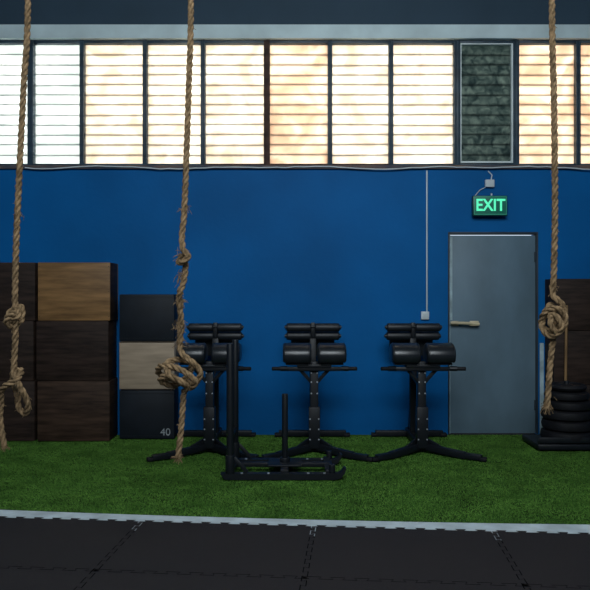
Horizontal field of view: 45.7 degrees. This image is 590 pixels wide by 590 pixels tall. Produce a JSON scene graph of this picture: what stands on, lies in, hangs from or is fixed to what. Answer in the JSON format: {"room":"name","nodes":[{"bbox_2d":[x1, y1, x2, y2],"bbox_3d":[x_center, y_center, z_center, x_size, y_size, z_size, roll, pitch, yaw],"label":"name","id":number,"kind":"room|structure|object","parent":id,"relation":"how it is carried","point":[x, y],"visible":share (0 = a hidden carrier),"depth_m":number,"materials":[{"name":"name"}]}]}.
{"room":"gym","nodes":[
{"label":"gym","id":0,"kind":"room"},
{"bbox_2d":[8,433,580,589],"bbox_3d":[0.000,1.500,2.000,10.400,0.200,10.400,0,0,0],"label":"floor","id":1,"kind":"structure","parent":0,"point":[301,578],"depth_m":3.54,"materials":[{"name":"rubber"}]},
{"bbox_2d":[0,434,589,524],"bbox_3d":[0.000,1.393,5.612,9.940,0.012,2.772,0,0,0],"label":"artificial turf","id":2,"kind":"object","parent":1,"relation":"on","point":[518,482],"visible":0.81,"depth_m":5.20,"materials":[{"name":"green plastic"}]},
{"bbox_2d":[0,380,37,440],"bbox_3d":[-2.830,1.103,6.815,0.710,0.567,0.331,0,0,0],"label":"box","id":3,"kind":"object","parent":2,"relation":"on","point":[17,427],"visible":0.62,"depth_m":6.65,"materials":[{"name":"brown wood"}]},
{"bbox_2d":[0,320,37,380],"bbox_3d":[-2.840,0.530,6.815,0.710,0.567,0.331,0,0,0],"label":"box","id":4,"kind":"object","parent":3,"relation":"on","point":[26,353],"visible":0.65,"depth_m":6.65,"materials":[{"name":"brown wood"}]},
{"bbox_2d":[0,262,37,320],"bbox_3d":[-2.825,-0.033,6.815,0.710,0.552,0.331,0,0,0],"label":"box","id":5,"kind":"object","parent":4,"relation":"on","point":[28,271],"visible":0.61,"depth_m":6.65,"materials":[{"name":"brown wood"}]},
{"bbox_2d":[37,377,116,440],"bbox_3d":[-2.105,1.103,6.805,0.680,0.567,0.331,0,0,-1],"label":"box","id":6,"kind":"object","parent":2,"relation":"on","point":[66,410],"visible":0.91,"depth_m":6.64,"materials":[{"name":"brown wood"}]},
{"bbox_2d":[36,320,115,380],"bbox_3d":[-2.115,0.530,6.805,0.680,0.567,0.331,0,0,-1],"label":"box","id":7,"kind":"object","parent":6,"relation":"on","point":[65,350],"visible":0.88,"depth_m":6.64,"materials":[{"name":"brown wood"}]},
{"bbox_2d":[38,262,117,320],"bbox_3d":[-2.100,-0.033,6.805,0.680,0.552,0.331,0,0,-1],"label":"box","id":8,"kind":"object","parent":7,"relation":"on","point":[67,291],"visible":1,"depth_m":6.64,"materials":[{"name":"orange wood"}]},
{"bbox_2d":[120,388,177,438],"bbox_3d":[-1.427,1.152,6.864,0.530,0.467,0.253,0,0,0],"label":"box","id":9,"kind":"object","parent":2,"relation":"on","point":[144,414],"visible":0.96,"depth_m":6.74,"materials":[{"name":"black plastic"}]},
{"bbox_2d":[119,340,178,389],"bbox_3d":[-1.427,0.681,6.864,0.530,0.462,0.252,0,0,0],"label":"box","id":10,"kind":"object","parent":9,"relation":"on","point":[138,360],"visible":0.72,"depth_m":6.74,"materials":[{"name":"beige wood"}]},
{"bbox_2d":[120,294,177,340],"bbox_3d":[-1.427,0.220,6.864,0.530,0.452,0.252,0,0,0],"label":"box","id":11,"kind":"object","parent":10,"relation":"on","point":[143,317],"visible":0.84,"depth_m":6.74,"materials":[{"name":"black plastic"}]},
{"bbox_2d":[146,323,261,461],"bbox_3d":[-0.755,0.825,6.364,0.979,1.125,1.103,0,0,0],"label":"exercise machine","id":12,"kind":"object","parent":2,"relation":"on","point":[211,339],"visible":0.73,"depth_m":6.17,"materials":[{"name":"black metal"}]},
{"bbox_2d":[221,340,345,479],"bbox_3d":[-0.087,0.877,5.510,0.945,1.020,0.530,0,0,0],"label":"sled","id":13,"kind":"object","parent":2,"relation":"on","point":[233,460],"visible":1,"depth_m":5.29,"materials":[{"name":"metal"}]},
{"bbox_2d":[261,323,372,461],"bbox_3d":[0.170,0.825,6.364,0.979,1.125,1.103,0,0,0],"label":"exercise machine","id":14,"kind":"object","parent":2,"relation":"on","point":[309,341],"visible":0.96,"depth_m":6.13,"materials":[{"name":"black metal"}]},
{"bbox_2d":[371,323,486,461],"bbox_3d":[1.120,0.825,6.364,0.979,1.125,1.103,0,0,0],"label":"exercise machine","id":15,"kind":"object","parent":2,"relation":"on","point":[408,342],"visible":1,"depth_m":6.14,"materials":[{"name":"black metal"}]},
{"bbox_2d":[522,381,589,450],"bbox_3d":[2.500,1.089,6.440,0.680,0.597,0.464,0,0,0],"label":"plates","id":16,"kind":"object","parent":2,"relation":"on","point":[567,427],"visible":0.93,"depth_m":6.25,"materials":[{"name":"black rubber"}]},
{"bbox_2d":[564,305,567,380],"bbox_3d":[2.592,0.744,6.705,0.057,1.288,0.026,0,0,-39],"label":"post","id":17,"kind":"object","parent":16,"relation":"part of","point":[566,329],"visible":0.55,"depth_m":6.70,"materials":[{"name":"brown wood"}]},
{"bbox_2d":[545,385,589,399],"bbox_3d":[2.895,1.127,6.865,0.800,0.517,0.251,0,0,0],"label":"box","id":18,"kind":"object","parent":2,"relation":"on","point":[588,386],"visible":0.02,"depth_m":6.74,"materials":[{"name":"brown wood"}]},
{"bbox_2d":[545,330,589,384],"bbox_3d":[2.895,0.605,6.865,0.800,0.517,0.251,0,0,0],"label":"box","id":19,"kind":"object","parent":18,"relation":"on","point":[578,345],"visible":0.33,"depth_m":6.74,"materials":[{"name":"brown wood"}]},
{"bbox_2d":[545,279,589,329],"bbox_3d":[2.895,0.092,6.865,0.800,0.497,0.251,0,0,0],"label":"box","id":20,"kind":"object","parent":19,"relation":"on","point":[575,293],"visible":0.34,"depth_m":6.74,"materials":[{"name":"brown wood"}]},
{"bbox_2d":[0,516,589,589],"bbox_3d":[-0.156,1.390,1.113,9.003,0.001,6.963,0,0,0],"label":"rubber floor mat","id":21,"kind":"object","parent":1,"relation":"on","point":[262,551],"visible":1,"depth_m":3.72,"materials":[{"name":"black rubber"}]},
{"bbox_2d":[0,510,589,539],"bbox_3d":[0.000,1.396,4.488,9.940,0.001,1.109,0,0,0],"label":"trim","id":22,"kind":"structure","parent":1,"relation":"on","point":[533,528],"depth_m":4.29,"materials":[{"name":"grey metal"}]},
{"bbox_2d":[0,0,589,434],"bbox_3d":[0.000,-1.200,7.100,10.000,5.200,0.200,0,0,0],"label":"wall","id":23,"kind":"structure","parent":0,"point":[269,250],"depth_m":7.00,"materials":[{"name":"blue paint"}]},
{"bbox_2d":[0,40,28,164],"bbox_3d":[-2.955,-1.920,7.030,0.610,1.250,0.100,0,0,0],"label":"window","id":24,"kind":"structure","parent":23,"relation":"in","point":[11,51],"depth_m":7.05,"materials":[{"name":"glass"}]},
{"bbox_2d":[29,40,80,164],"bbox_3d":[-2.390,-1.920,7.030,0.520,1.250,0.100,0,0,0],"label":"window","id":25,"kind":"structure","parent":23,"relation":"in","point":[54,65],"depth_m":7.05,"materials":[{"name":"glass"}]},
{"bbox_2d":[81,40,144,164],"bbox_3d":[-1.815,-1.920,7.030,0.630,1.250,0.100,0,0,0],"label":"window","id":26,"kind":"structure","parent":23,"relation":"in","point":[112,71],"depth_m":7.05,"materials":[{"name":"glass"}]},
{"bbox_2d":[145,40,202,164],"bbox_3d":[-1.210,-1.920,7.030,0.580,1.250,0.100,0,0,0],"label":"window","id":27,"kind":"structure","parent":23,"relation":"in","point":[165,60],"depth_m":7.05,"materials":[{"name":"glass"}]},
{"bbox_2d":[203,40,265,164],"bbox_3d":[-0.605,-1.920,7.030,0.630,1.250,0.100,0,0,0],"label":"window","id":28,"kind":"structure","parent":23,"relation":"in","point":[234,71],"depth_m":7.05,"materials":[{"name":"glass"}]},
{"bbox_2d":[0,24,589,39],"bbox_3d":[0.000,-2.615,6.970,10.000,0.140,0.059,0,0,0],"label":"beam","id":29,"kind":"structure","parent":23,"relation":"attached to","point":[7,31],"depth_m":6.94,"materials":[{"name":"metal"}]},
{"bbox_2d":[0,165,589,169],"bbox_3d":[0.000,-1.276,7.055,10.000,0.038,0.170,0,0,0],"label":"trim","id":30,"kind":"structure","parent":23,"relation":"on","point":[2,167],"depth_m":6.97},
{"bbox_2d":[266,40,329,164],"bbox_3d":[0.030,-1.920,7.030,0.640,1.250,0.100,0,0,0],"label":"window","id":31,"kind":"structure","parent":23,"relation":"in","point":[297,71],"depth_m":7.05,"materials":[{"name":"glass"}]},
{"bbox_2d":[25,165,589,169],"bbox_3d":[0.358,-1.266,6.960,6.086,0.048,0.013,0,0,0],"label":"cable","id":32,"kind":"object","parent":23,"relation":"attached to","point":[92,165],"visible":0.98,"depth_m":6.96,"materials":[{"name":"white plastic"}]},
{"bbox_2d":[330,40,390,164],"bbox_3d":[0.655,-1.920,7.030,0.610,1.250,0.100,0,0,0],"label":"window","id":33,"kind":"structure","parent":23,"relation":"in","point":[360,70],"depth_m":7.05,"materials":[{"name":"glass"}]},
{"bbox_2d":[391,40,455,164],"bbox_3d":[1.285,-1.920,7.030,0.650,1.250,0.100,0,0,0],"label":"window","id":34,"kind":"structure","parent":23,"relation":"in","point":[423,72],"depth_m":7.05,"materials":[{"name":"glass"}]},
{"bbox_2d":[421,311,428,319],"bbox_3d":[1.297,0.204,6.980,0.080,0.080,0.039,0,0,0],"label":"light switch","id":35,"kind":"object","parent":23,"relation":"attached to","point":[424,314],"visible":1,"depth_m":6.97,"materials":[{"name":"white plastic"}]},
{"bbox_2d":[426,170,427,310],"bbox_3d":[1.317,-0.539,6.992,0.013,1.410,0.014,0,0,0],"label":"cable conduit","id":36,"kind":"object","parent":23,"relation":"attached to","point":[426,170],"visible":1,"depth_m":6.99,"materials":[{"name":"white plastic"}]},
{"bbox_2d":[475,171,493,195],"bbox_3d":[1.884,-1.109,6.979,0.200,0.267,0.040,0,0,0],"label":"junction box","id":37,"kind":"object","parent":23,"relation":"attached to","point":[488,183],"visible":0.95,"depth_m":6.96,"materials":[{"name":"white plastic"}]},
{"bbox_2d":[456,40,514,164],"bbox_3d":[1.905,-1.920,7.030,0.590,1.250,0.100,0,0,0],"label":"window","id":38,"kind":"structure","parent":23,"relation":"in","point":[485,69],"depth_m":7.05,"materials":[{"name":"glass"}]},
{"bbox_2d":[472,193,506,215],"bbox_3d":[1.928,-0.895,6.950,0.340,0.225,0.098,0,0,0],"label":"exit sign","id":39,"kind":"object","parent":23,"relation":"attached to","point":[491,205],"visible":1,"depth_m":6.91,"materials":[{"name":"teal plastic"}]},
{"bbox_2d":[448,232,537,433],"bbox_3d":[1.980,0.379,7.017,0.898,2.015,0.166,0,0,0],"label":"door","id":40,"kind":"structure","parent":23,"relation":"in","point":[493,280],"depth_m":7.01,"materials":[{"name":"grey paint"}]},
{"bbox_2d":[540,343,543,429],"bbox_3d":[2.465,0.933,6.994,0.040,0.906,0.012,0,0,0],"label":"trim","id":41,"kind":"structure","parent":23,"relation":"attached to","point":[541,344],"depth_m":6.99,"materials":[{"name":"metal"}]},
{"bbox_2d":[515,40,577,164],"bbox_3d":[2.515,-1.920,7.030,0.630,1.250,0.100,0,0,0],"label":"window","id":42,"kind":"structure","parent":23,"relation":"in","point":[533,126],"depth_m":7.05,"materials":[{"name":"glass"}]},
{"bbox_2d":[578,40,589,164],"bbox_3d":[3.135,-1.920,7.030,0.610,1.250,0.100,0,0,0],"label":"window","id":43,"kind":"structure","parent":23,"relation":"in","point":[583,45],"depth_m":7.05,"materials":[{"name":"glass"}]},
{"bbox_3d":[0.000,-3.900,2.000,10.400,0.200,10.400,0,0,0],"label":"ceiling","id":44,"kind":"structure","parent":0,"visible":0},
{"bbox_2d":[0,0,31,451],"bbox_3d":[-1.797,-1.397,4.492,0.230,4.812,0.163,0,0,25],"label":"rope","id":45,"kind":"object","parent":44,"relation":"hanging from","point":[16,313],"visible":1,"depth_m":4.49,"materials":[{"name":"brown fabric"}]},
{"bbox_2d":[155,0,203,464],"bbox_3d":[-0.744,-1.359,4.472,0.320,4.889,0.201,0,0,0],"label":"rope","id":46,"kind":"object","parent":44,"relation":"hanging from","point":[189,382],"visible":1,"depth_m":4.48,"materials":[{"name":"brown fabric"}]},
{"bbox_2d":[538,0,568,414],"bbox_3d":[1.652,-1.516,4.487,0.191,4.572,0.182,0,0,40],"label":"rope","id":47,"kind":"object","parent":44,"relation":"hanging from","point":[550,312],"visible":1,"depth_m":4.49,"materials":[{"name":"brown fabric"}]}
]}

